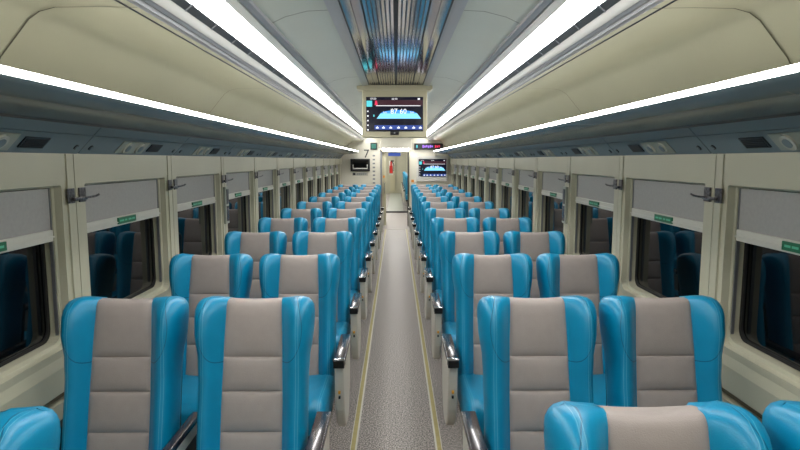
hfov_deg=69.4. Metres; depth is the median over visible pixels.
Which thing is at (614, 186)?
coat hook
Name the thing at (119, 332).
cushion
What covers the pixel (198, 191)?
roller blind
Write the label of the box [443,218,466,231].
cushion
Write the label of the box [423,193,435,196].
cushion
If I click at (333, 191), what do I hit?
cushion
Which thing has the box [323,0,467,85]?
ceiling vent
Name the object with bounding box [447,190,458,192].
cushion
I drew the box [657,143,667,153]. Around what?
light
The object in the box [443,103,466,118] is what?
diffuser
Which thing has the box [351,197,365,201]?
cushion
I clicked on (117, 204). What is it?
roller blind
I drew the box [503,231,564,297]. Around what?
seat
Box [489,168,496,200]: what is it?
roller blind
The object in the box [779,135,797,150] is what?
light
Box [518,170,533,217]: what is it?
roller blind
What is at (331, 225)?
cushion
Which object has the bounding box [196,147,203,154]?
light
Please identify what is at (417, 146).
led sign
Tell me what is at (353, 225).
seat
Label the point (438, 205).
cushion
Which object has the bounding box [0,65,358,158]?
luggage rack
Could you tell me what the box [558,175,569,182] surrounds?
coat hook
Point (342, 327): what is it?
seat cushion
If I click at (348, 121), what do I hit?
diffuser
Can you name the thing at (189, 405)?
seat cushion
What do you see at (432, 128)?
diffuser
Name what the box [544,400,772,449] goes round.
seat
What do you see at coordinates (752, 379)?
wall
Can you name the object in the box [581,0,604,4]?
diffuser
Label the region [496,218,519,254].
cushion
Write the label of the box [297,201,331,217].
seat
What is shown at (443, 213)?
cushion
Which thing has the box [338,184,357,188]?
seat
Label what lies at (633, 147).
vent
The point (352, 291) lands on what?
seat cushion
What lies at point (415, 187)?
seat
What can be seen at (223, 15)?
diffuser
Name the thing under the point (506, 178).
roller blind
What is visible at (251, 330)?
cushion
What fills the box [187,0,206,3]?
diffuser
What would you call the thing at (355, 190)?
seat
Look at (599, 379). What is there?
seat cushion
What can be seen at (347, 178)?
wall
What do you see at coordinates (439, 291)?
seat cushion
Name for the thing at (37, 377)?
wall
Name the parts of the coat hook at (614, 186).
hook arm, mounting plate, mounting plate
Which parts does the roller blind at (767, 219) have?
guide rail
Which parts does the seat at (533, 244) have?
backrest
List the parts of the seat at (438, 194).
panel, backrest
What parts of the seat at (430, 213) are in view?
arm, panel, backrest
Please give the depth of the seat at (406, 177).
20.17 m
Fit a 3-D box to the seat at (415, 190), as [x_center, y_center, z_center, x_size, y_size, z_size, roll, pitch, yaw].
[0.458,-0.056,10.611,0.529,1.180,0.747,0,6,0]
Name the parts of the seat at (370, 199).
backrest, panel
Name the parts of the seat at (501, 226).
backrest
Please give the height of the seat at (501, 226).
1.180 m
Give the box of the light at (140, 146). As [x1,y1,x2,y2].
[134,143,144,153]
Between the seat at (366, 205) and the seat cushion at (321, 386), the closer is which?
the seat cushion at (321, 386)
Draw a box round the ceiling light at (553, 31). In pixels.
[426,0,676,139]
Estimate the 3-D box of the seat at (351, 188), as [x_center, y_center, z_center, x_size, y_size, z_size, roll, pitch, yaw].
[-1.157,-0.174,11.663,0.539,1.180,0.745,0,6,0]
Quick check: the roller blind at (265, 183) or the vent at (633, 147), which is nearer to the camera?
the vent at (633, 147)
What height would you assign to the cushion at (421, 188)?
0.707 m
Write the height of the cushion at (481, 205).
0.707 m
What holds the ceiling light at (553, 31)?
attached to the ceiling
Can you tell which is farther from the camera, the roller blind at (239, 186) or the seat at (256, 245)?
the roller blind at (239, 186)
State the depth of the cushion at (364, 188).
11.85 m
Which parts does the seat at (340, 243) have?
backrest, arm, panel, arm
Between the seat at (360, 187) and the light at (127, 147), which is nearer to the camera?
the light at (127, 147)
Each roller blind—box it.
[0,188,58,335]
[84,179,161,281]
[176,175,216,252]
[226,172,250,232]
[258,170,273,217]
[279,169,290,207]
[295,168,302,200]
[307,167,313,195]
[317,166,320,192]
[324,166,327,189]
[464,166,466,189]
[471,166,474,185]
[478,167,484,195]
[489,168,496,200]
[501,169,511,207]
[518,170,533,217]
[541,172,564,231]
[575,175,614,252]
[629,179,704,280]
[730,188,799,333]
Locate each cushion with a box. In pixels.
[86,298,153,449]
[181,374,197,425]
[186,255,229,375]
[220,297,282,449]
[240,232,269,298]
[270,218,293,254]
[279,255,318,374]
[291,209,310,231]
[306,202,322,217]
[307,232,337,321]
[308,374,334,435]
[317,197,331,202]
[325,218,348,232]
[326,193,338,196]
[332,190,343,192]
[336,209,355,218]
[336,321,349,348]
[345,202,361,208]
[350,289,358,304]
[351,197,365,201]
[356,193,368,196]
[360,190,371,192]
[363,187,373,189]
[418,187,428,189]
[420,190,431,192]
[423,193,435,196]
[426,197,440,201]
[430,202,446,208]
[433,289,441,303]
[436,209,455,218]
[442,321,455,347]
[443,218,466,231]
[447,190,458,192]
[453,193,465,196]
[454,232,484,321]
[457,374,483,435]
[459,197,473,202]
[468,202,484,217]
[473,254,512,374]
[480,209,499,231]
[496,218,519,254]
[509,297,569,449]
[520,232,549,297]
[559,254,602,374]
[593,373,605,405]
[597,405,709,449]
[633,297,697,406]
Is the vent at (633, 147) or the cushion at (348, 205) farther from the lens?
the cushion at (348, 205)
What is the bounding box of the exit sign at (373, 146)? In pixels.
[370,143,376,149]
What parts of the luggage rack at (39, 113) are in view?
lamp plate, service panel, lamp plate, service panel, lamp plate, service panel, lamp plate, service panel, service panel, service panel, service panel, service panel, service panel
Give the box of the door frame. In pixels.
[380,138,411,155]
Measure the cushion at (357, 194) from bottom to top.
0.707 m
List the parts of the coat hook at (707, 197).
hook arm, mounting plate, mounting plate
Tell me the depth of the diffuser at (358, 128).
10.59 m
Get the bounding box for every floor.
[329,226,462,449]
[384,193,406,225]
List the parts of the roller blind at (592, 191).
guide rail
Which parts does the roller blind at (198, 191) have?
guide rail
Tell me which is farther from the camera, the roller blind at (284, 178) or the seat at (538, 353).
the roller blind at (284, 178)
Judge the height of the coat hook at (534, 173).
0.064 m
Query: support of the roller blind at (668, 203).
attached to the window at (668, 257)
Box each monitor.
[357,85,431,137]
[416,156,447,180]
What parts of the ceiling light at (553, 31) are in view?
trim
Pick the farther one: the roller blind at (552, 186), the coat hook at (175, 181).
the roller blind at (552, 186)
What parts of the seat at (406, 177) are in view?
backrest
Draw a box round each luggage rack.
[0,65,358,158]
[433,63,799,158]
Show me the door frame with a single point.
(385, 143)
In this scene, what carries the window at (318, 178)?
in the wall at (37, 377)
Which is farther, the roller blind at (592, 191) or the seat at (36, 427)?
the roller blind at (592, 191)
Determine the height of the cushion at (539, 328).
0.707 m
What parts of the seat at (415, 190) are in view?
backrest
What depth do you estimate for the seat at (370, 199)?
8.61 m
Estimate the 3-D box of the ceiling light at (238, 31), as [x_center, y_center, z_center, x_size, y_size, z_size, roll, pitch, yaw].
[-0.753,-1.321,6.739,0.292,0.161,16.100,0,6,0]
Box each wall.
[0,152,341,420]
[340,138,450,209]
[386,152,407,192]
[450,152,799,422]
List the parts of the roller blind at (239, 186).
guide rail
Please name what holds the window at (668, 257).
in the wall at (752, 379)
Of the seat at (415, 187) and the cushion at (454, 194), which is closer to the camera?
the cushion at (454, 194)
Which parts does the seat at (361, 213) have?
backrest, panel, arm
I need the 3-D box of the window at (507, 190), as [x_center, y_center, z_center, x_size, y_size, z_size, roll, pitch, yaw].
[1.430,-0.391,7.438,0.013,0.651,0.874,0,6,0]
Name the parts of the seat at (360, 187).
backrest, panel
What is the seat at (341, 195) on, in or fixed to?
on the floor at (396, 414)
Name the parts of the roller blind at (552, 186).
guide rail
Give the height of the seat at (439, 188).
1.180 m
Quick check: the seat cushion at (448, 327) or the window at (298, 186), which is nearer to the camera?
the seat cushion at (448, 327)
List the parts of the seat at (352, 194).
backrest, panel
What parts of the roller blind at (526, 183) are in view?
guide rail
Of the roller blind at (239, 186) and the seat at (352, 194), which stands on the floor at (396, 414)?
the seat at (352, 194)
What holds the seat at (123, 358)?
on the floor at (396, 414)
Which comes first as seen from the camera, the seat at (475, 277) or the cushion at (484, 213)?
the seat at (475, 277)
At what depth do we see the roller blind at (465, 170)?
12.17 m
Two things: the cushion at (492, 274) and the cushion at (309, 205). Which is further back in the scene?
the cushion at (309, 205)
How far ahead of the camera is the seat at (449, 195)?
9.73 m
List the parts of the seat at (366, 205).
backrest, panel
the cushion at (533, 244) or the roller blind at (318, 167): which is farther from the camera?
the roller blind at (318, 167)
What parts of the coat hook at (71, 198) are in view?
mounting plate, mounting plate, hook arm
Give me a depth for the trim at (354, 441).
4.74 m
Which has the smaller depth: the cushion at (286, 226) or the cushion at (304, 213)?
the cushion at (286, 226)
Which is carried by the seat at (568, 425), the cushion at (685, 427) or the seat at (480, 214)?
the cushion at (685, 427)
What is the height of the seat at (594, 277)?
1.180 m
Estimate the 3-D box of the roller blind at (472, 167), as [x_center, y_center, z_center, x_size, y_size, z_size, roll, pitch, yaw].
[1.365,-0.769,10.686,0.028,0.640,0.878,0,6,0]
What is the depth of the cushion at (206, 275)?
3.32 m
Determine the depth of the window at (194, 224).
4.27 m
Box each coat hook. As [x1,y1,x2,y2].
[66,187,99,203]
[168,179,185,189]
[221,175,232,182]
[255,172,262,178]
[528,172,536,178]
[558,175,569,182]
[605,179,622,189]
[690,187,722,202]
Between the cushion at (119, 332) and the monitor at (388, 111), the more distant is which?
the monitor at (388, 111)
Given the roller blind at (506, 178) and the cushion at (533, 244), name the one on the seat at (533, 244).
the cushion at (533, 244)
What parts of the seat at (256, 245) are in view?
backrest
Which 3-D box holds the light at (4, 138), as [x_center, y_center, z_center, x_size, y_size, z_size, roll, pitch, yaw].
[-1.372,-0.283,1.981,0.053,0.055,0.068,0,6,0]
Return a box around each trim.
[350,229,386,449]
[380,149,409,225]
[406,229,442,449]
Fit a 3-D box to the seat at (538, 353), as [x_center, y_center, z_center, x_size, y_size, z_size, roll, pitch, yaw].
[0.517,0.901,2.105,0.529,1.180,0.747,0,6,0]
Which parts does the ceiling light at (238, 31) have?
trim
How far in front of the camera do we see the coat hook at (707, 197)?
2.52 m
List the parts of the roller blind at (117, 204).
guide rail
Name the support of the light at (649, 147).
attached to the luggage rack at (758, 112)
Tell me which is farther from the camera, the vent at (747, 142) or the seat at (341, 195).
the seat at (341, 195)
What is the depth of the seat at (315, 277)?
3.29 m
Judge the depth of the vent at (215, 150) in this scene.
4.32 m
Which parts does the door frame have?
sign plate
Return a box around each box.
[223,186,229,223]
[562,186,567,223]
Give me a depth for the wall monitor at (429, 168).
14.85 m
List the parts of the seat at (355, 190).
backrest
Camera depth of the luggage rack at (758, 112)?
2.37 m
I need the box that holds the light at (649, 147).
[645,144,655,153]
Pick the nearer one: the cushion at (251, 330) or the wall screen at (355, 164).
the cushion at (251, 330)
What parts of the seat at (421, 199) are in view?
panel, backrest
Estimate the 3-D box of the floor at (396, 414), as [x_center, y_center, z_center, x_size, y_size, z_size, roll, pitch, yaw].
[-0.047,1.005,6.905,3.100,0.100,16.500,0,6,0]
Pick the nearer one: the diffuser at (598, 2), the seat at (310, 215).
the diffuser at (598, 2)
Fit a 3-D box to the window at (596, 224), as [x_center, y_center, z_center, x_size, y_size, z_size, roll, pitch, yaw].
[1.453,-0.026,4.189,0.013,0.651,0.874,0,6,0]
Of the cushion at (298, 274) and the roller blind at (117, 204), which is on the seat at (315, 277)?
the cushion at (298, 274)
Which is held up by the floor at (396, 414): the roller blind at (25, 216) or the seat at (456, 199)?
the seat at (456, 199)
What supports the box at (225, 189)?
attached to the wall at (37, 377)
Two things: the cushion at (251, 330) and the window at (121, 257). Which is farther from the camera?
the window at (121, 257)
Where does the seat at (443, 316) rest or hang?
on the floor at (396, 414)
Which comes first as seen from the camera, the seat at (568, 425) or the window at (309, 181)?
the seat at (568, 425)
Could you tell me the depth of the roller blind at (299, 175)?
8.64 m
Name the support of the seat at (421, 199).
on the floor at (396, 414)
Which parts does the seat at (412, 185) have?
backrest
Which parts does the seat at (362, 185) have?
backrest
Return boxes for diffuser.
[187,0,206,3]
[194,0,333,104]
[325,103,348,117]
[342,117,357,126]
[353,125,361,131]
[428,125,438,131]
[434,117,448,126]
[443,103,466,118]
[458,0,595,104]
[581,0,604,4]
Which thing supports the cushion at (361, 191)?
on the seat at (355, 190)
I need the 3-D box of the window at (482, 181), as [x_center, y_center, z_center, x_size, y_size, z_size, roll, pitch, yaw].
[1.415,-0.635,9.604,0.013,0.651,0.874,0,6,0]
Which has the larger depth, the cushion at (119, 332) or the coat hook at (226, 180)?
the coat hook at (226, 180)
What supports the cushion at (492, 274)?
on the seat at (475, 277)
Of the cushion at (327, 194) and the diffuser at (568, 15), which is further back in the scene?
the cushion at (327, 194)
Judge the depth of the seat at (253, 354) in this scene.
2.24 m
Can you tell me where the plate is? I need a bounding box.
[352,172,367,175]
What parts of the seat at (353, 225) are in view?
backrest, arm, panel, arm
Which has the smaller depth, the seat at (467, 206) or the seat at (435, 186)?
the seat at (467, 206)
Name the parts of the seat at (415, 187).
panel, backrest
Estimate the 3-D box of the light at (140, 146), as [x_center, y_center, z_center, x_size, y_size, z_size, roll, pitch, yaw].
[-1.379,-0.405,3.064,0.053,0.055,0.068,0,6,0]
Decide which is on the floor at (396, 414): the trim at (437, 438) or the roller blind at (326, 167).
the trim at (437, 438)
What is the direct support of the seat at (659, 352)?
on the floor at (396, 414)
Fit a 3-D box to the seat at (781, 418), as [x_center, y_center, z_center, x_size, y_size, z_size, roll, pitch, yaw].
[1.069,1.018,1.065,0.539,1.180,0.745,0,6,0]
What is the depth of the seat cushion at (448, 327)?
4.16 m
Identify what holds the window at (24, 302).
in the wall at (37, 377)
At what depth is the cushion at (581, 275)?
3.34 m
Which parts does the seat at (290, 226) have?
backrest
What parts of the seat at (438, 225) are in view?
arm, panel, arm, backrest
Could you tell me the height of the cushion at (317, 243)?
0.707 m
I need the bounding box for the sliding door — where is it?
[382,152,385,224]
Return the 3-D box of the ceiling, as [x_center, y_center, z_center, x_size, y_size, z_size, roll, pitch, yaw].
[-0.055,-1.388,7.845,3.000,0.555,18.903,0,6,0]
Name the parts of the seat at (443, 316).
arm, panel, arm, backrest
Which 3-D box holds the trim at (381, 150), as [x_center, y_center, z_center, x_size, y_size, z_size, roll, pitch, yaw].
[-0.124,-0.960,15.021,0.760,1.990,0.130,0,6,0]
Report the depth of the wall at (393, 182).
29.99 m
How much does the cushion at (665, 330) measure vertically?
0.707 m
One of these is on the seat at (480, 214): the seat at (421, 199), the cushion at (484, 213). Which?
the cushion at (484, 213)
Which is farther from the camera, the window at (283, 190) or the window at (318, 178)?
the window at (318, 178)
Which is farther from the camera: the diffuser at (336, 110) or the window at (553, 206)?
the diffuser at (336, 110)
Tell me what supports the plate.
attached to the wall at (347, 178)
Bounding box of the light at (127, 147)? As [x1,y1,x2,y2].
[122,143,133,152]
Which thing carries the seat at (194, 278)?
on the floor at (396, 414)
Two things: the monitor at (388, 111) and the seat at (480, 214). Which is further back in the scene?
the seat at (480, 214)
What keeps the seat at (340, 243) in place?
on the floor at (396, 414)
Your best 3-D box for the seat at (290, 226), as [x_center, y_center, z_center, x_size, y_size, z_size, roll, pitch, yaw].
[-1.112,0.543,5.284,0.539,1.180,0.745,0,6,0]
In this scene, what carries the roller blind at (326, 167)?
attached to the wall at (37, 377)
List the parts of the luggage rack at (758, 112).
service panel, service panel, service panel, service panel, service panel, service panel, lamp plate, service panel, lamp plate, service panel, lamp plate, service panel, lamp plate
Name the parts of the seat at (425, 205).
panel, backrest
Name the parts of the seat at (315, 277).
backrest, arm, arm, panel, arm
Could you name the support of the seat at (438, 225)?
on the floor at (396, 414)
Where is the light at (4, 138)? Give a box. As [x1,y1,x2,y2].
[0,134,9,148]
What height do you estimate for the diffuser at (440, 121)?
0.047 m
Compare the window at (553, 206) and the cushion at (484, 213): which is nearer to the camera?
the window at (553, 206)
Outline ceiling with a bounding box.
[0,0,799,147]
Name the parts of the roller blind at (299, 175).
guide rail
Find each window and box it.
[0,189,49,366]
[84,180,155,298]
[178,175,211,254]
[228,172,246,231]
[258,170,270,218]
[279,169,287,211]
[295,183,300,208]
[307,180,310,201]
[317,178,318,196]
[472,178,474,196]
[481,180,483,201]
[491,183,495,208]
[504,186,511,217]
[521,170,532,226]
[545,172,563,232]
[579,175,612,254]
[635,180,701,297]
[739,189,799,370]
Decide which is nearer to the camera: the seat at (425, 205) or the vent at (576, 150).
the vent at (576, 150)
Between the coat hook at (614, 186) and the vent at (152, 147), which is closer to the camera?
the vent at (152, 147)
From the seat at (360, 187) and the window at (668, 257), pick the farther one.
the seat at (360, 187)
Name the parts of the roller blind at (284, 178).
guide rail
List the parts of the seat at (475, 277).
arm, panel, arm, backrest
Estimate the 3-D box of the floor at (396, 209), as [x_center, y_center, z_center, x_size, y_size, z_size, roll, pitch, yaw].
[-0.176,-1.111,25.535,3.000,0.140,21.000,0,6,0]
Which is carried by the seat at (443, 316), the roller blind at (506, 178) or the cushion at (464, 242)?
the cushion at (464, 242)
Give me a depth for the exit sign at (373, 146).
14.82 m
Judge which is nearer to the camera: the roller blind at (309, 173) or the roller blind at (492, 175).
the roller blind at (492, 175)
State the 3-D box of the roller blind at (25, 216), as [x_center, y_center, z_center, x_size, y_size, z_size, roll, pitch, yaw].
[-1.453,0.208,2.001,0.028,0.640,0.878,0,6,0]
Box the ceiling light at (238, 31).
[115,0,364,139]
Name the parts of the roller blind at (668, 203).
guide rail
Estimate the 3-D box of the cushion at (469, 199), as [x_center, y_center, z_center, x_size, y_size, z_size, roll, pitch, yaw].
[1.002,-0.067,8.700,0.242,0.707,0.268,0,6,0]
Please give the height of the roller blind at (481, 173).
0.640 m
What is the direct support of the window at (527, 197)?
in the wall at (752, 379)
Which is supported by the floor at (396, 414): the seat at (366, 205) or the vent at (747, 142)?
the seat at (366, 205)
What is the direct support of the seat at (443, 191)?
on the floor at (396, 414)
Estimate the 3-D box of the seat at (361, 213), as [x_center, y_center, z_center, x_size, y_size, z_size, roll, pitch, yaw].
[-0.574,0.423,6.351,0.529,1.180,0.747,0,6,0]
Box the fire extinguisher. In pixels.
[389,160,393,174]
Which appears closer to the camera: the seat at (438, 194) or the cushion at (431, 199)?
the cushion at (431, 199)
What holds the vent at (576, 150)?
attached to the luggage rack at (758, 112)
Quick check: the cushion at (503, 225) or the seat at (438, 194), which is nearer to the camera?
the cushion at (503, 225)
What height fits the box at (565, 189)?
0.300 m
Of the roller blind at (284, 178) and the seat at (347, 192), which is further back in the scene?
the seat at (347, 192)
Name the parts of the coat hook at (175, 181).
mounting plate, mounting plate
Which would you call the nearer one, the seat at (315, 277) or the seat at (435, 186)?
the seat at (315, 277)
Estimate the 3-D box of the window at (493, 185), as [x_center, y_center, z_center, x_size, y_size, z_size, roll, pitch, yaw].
[1.423,-0.513,8.521,0.013,0.651,0.874,0,6,0]
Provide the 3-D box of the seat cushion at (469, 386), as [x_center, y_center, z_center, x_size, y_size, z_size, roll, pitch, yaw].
[0.541,0.930,3.085,0.428,0.182,0.545,0,6,0]
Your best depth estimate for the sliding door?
15.09 m
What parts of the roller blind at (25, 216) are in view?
guide rail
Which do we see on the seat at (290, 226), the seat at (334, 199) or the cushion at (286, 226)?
the cushion at (286, 226)
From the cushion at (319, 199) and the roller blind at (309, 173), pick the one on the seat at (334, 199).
the cushion at (319, 199)
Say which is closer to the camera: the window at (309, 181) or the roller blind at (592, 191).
the roller blind at (592, 191)
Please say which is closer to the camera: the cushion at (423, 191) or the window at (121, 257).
the window at (121, 257)
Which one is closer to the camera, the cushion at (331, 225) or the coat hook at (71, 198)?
the coat hook at (71, 198)
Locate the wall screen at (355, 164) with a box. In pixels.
[350,159,369,170]
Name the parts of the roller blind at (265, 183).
guide rail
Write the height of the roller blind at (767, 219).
0.640 m
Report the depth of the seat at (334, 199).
8.65 m
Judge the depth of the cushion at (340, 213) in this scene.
6.53 m
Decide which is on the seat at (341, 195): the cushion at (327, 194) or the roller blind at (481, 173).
the cushion at (327, 194)
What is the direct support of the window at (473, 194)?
in the wall at (752, 379)
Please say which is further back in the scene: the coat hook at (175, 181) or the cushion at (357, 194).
the cushion at (357, 194)
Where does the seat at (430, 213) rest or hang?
on the floor at (396, 414)
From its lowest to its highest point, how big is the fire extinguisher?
0.720 m
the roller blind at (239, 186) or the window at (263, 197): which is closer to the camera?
the roller blind at (239, 186)
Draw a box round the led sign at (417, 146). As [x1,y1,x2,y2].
[414,143,442,149]
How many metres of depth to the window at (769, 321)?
2.28 m
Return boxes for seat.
[0,406,60,449]
[59,296,196,449]
[169,253,252,425]
[194,296,331,449]
[224,231,286,298]
[258,217,307,254]
[259,253,350,437]
[280,208,321,231]
[292,231,361,358]
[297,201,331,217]
[309,196,339,207]
[312,217,367,323]
[318,192,345,200]
[326,189,350,195]
[326,208,372,292]
[332,186,354,191]
[336,201,375,273]
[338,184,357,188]
[343,196,377,259]
[349,192,379,248]
[354,189,381,239]
[357,186,382,232]
[361,184,383,226]
[403,176,407,201]
[408,184,430,226]
[409,186,433,232]
[410,189,437,239]
[412,192,442,248]
[414,196,448,259]
[416,201,455,273]
[419,208,465,292]
[424,217,479,319]
[430,231,499,358]
[433,184,453,188]
[436,186,458,191]
[440,189,464,195]
[441,253,532,436]
[445,192,472,200]
[451,196,481,207]
[458,201,493,217]
[461,295,596,449]
[469,208,509,231]
[482,217,531,254]
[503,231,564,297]
[536,253,618,405]
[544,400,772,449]
[599,295,724,406]
[762,400,799,449]
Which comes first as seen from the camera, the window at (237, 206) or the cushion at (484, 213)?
the window at (237, 206)
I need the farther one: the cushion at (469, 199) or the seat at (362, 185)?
the seat at (362, 185)
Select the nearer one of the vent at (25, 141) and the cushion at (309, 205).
the vent at (25, 141)
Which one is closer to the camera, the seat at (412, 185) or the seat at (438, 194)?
the seat at (438, 194)
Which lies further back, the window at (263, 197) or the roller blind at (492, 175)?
the roller blind at (492, 175)
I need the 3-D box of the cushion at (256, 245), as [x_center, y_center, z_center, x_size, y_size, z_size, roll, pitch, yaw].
[-1.106,0.413,4.432,0.242,0.707,0.268,0,6,0]
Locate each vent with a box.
[17,136,50,147]
[146,144,162,151]
[209,148,219,153]
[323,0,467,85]
[571,148,581,153]
[628,144,644,151]
[738,137,771,147]

